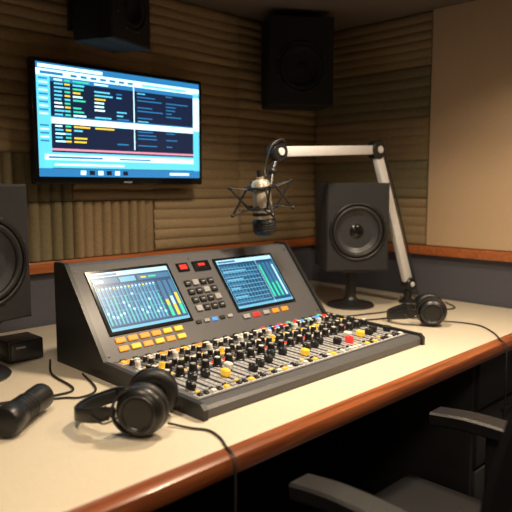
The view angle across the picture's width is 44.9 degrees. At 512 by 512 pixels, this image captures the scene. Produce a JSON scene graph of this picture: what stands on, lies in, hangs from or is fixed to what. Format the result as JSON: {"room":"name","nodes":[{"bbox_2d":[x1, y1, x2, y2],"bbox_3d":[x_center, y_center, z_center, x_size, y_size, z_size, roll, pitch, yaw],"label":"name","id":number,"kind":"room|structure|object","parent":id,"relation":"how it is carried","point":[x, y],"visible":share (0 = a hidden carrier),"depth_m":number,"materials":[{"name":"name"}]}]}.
{"room":"studio","nodes":[
{"label":"studio","id":0,"kind":"room"},
{"bbox_2d":[0,0,312,332],"bbox_3d":[-1.142,-0.008,2.180,4.250,2.120,0.100,-6,9,-45],"label":"wall","id":1,"kind":"structure","parent":0,"point":[42,287],"depth_m":2.45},
{"bbox_2d":[67,0,149,52],"bbox_3d":[-0.587,-0.925,2.320,0.309,0.280,0.235,3,7,25],"label":"wall speaker","id":2,"kind":"object","parent":1,"relation":"attached to","point":[113,26],"visible":1,"depth_m":2.23,"materials":[{"name":"plastic"}]},
{"bbox_2d":[26,56,201,183],"bbox_3d":[-0.557,-0.522,2.537,0.790,0.455,0.104,-6,9,-45],"label":"wall-mounted television","id":3,"kind":"object","parent":1,"relation":"attached to","point":[89,124],"visible":1,"depth_m":2.45,"materials":[{"name":"black plastic"}]},
{"bbox_2d":[0,0,315,261],"bbox_3d":[-1.092,-0.500,2.077,4.032,1.105,0.037,-6,9,-45],"label":"panels","id":4,"kind":"object","parent":1,"relation":"attached to","point":[220,51],"visible":0.58,"depth_m":2.79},
{"bbox_2d":[29,237,313,274],"bbox_3d":[-1.096,0.075,2.144,4.050,0.045,0.030,-6,9,-45],"label":"trim","id":5,"kind":"structure","parent":1,"relation":"attached to","point":[41,267],"depth_m":2.76,"materials":[{"name":"brown wood"}]},
{"bbox_2d":[261,14,333,110],"bbox_3d":[0.186,-0.936,3.076,0.310,0.410,0.355,-1,7,-10],"label":"wall speaker","id":6,"kind":"object","parent":1,"relation":"attached to","point":[297,52],"visible":1,"depth_m":2.92,"materials":[{"name":"plastic"}]},
{"bbox_2d":[151,446,376,511],"bbox_3d":[0.198,1.247,0.976,4.250,0.100,3.890,-6,9,-45],"label":"floor","id":7,"kind":"structure","parent":0,"point":[263,486],"depth_m":2.66,"materials":[{"name":"carpet"}]},
{"bbox_2d":[0,281,511,511],"bbox_3d":[-0.151,0.681,2.180,2.740,0.750,1.392,-6,9,-45],"label":"desk","id":8,"kind":"object","parent":7,"relation":"on","point":[367,425],"visible":0.57,"depth_m":1.71,"materials":[{"name":"laminate"}]},
{"bbox_2d":[0,184,31,381],"bbox_3d":[-0.830,0.074,1.756,0.320,0.552,0.294,-6,9,-45],"label":"monitor speaker","id":9,"kind":"object","parent":8,"relation":"on","point":[15,293],"visible":1,"depth_m":1.76},
{"bbox_2d":[0,332,42,363],"bbox_3d":[-0.754,0.292,1.974,0.115,0.070,0.117,-6,9,-45],"label":"audio interface","id":10,"kind":"object","parent":8,"relation":"on","point":[17,347],"depth_m":1.94,"materials":[{"name":"black plastic"}]},
{"bbox_2d":[0,383,53,437],"bbox_3d":[-0.537,0.353,1.432,0.073,0.073,0.189,1,7,7],"label":"handheld microphone","id":11,"kind":"object","parent":8,"relation":"on","point":[18,412],"visible":1,"depth_m":1.39,"materials":[{"name":"black plastic"}]},
{"bbox_2d":[0,359,96,403],"bbox_3d":[-0.593,0.366,1.604,0.298,0.006,0.641,2,7,16],"label":"cable","id":12,"kind":"object","parent":8,"relation":"on","point":[50,371],"visible":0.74,"depth_m":1.65,"materials":[{"name":"black rubber"}]},
{"bbox_2d":[74,367,236,511],"bbox_3d":[-0.198,0.702,1.440,0.439,0.859,0.210,3,7,21],"label":"headphones","id":13,"kind":"object","parent":8,"relation":"on","point":[143,407],"visible":1,"depth_m":1.35,"materials":[{"name":"black plastic"}]},
{"bbox_2d":[54,241,424,421],"bbox_3d":[-0.019,0.162,2.031,1.000,0.315,0.710,-6,9,-45],"label":"mixing console","id":14,"kind":"object","parent":8,"relation":"on","point":[236,327],"visible":0.98,"depth_m":1.95,"materials":[{"name":"black plastic"}]},
{"bbox_2d":[228,138,417,303],"bbox_3d":[0.334,-0.120,2.596,1.108,0.746,0.223,-6,9,-45],"label":"microphone","id":15,"kind":"object","parent":8,"relation":"on","point":[264,224],"visible":0.99,"depth_m":2.44,"materials":[{"name":"silver metal"}]},
{"bbox_2d":[315,183,389,309],"bbox_3d":[0.431,-0.052,2.832,0.360,0.559,0.353,-6,9,-45],"label":"monitor speaker","id":16,"kind":"object","parent":8,"relation":"on","point":[352,219],"visible":1,"depth_m":2.72},
{"bbox_2d":[343,295,454,319],"bbox_3d":[0.568,0.238,2.723,0.780,0.006,0.323,-5,8,-37],"label":"cable","id":17,"kind":"object","parent":8,"relation":"on","point":[412,295],"visible":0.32,"depth_m":2.64,"materials":[{"name":"black rubber"}]},
{"bbox_2d":[387,293,507,419],"bbox_3d":[0.762,0.592,2.417,0.248,0.852,0.528,-5,8,-35],"label":"headphones","id":18,"kind":"object","parent":8,"relation":"on","point":[430,310],"visible":0.98,"depth_m":2.42,"materials":[{"name":"black plastic"}]},
{"bbox_2d":[289,407,511,511],"bbox_3d":[0.460,0.629,1.405,0.656,1.030,0.633,-6,9,-45],"label":"office chair","id":19,"kind":"object","parent":7,"relation":"on","point":[411,493],"visible":1,"depth_m":1.34,"materials":[{"name":"black leather"}]},
{"bbox_2d":[177,0,473,31],"bbox_3d":[0.198,-0.958,0.723,4.250,0.100,3.890,-6,9,-45],"label":"ceiling","id":20,"kind":"structure","parent":0,"point":[347,14],"depth_m":2.90,"materials":[{"name":"paint"}]},
{"bbox_2d":[312,11,511,308],"bbox_3d":[1.665,-0.022,2.307,0.100,2.120,3.690,-6,9,-45],"label":"wall","id":21,"kind":"structure","parent":0,"point":[483,282],"depth_m":3.01,"materials":[{"name":"grey paint"}]},
{"bbox_2d":[315,11,432,244],"bbox_3d":[0.588,-0.633,3.235,0.022,1.105,0.702,-6,9,-45],"label":"panels","id":22,"kind":"object","parent":21,"relation":"attached to","point":[381,72],"visible":0.72,"depth_m":3.13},
{"bbox_2d":[313,237,511,261],"bbox_3d":[1.630,0.061,2.260,0.030,0.045,3.660,-6,9,-45],"label":"trim","id":23,"kind":"structure","parent":21,"relation":"attached to","point":[491,255],"depth_m":2.92,"materials":[{"name":"brown wood"}]},
{"bbox_2d":[426,0,511,251],"bbox_3d":[1.883,-0.488,1.946,0.025,1.113,2.950,-6,9,-45],"label":"wall panel","id":24,"kind":"object","parent":21,"relation":"attached to","point":[469,204],"visible":1,"depth_m":2.82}
]}

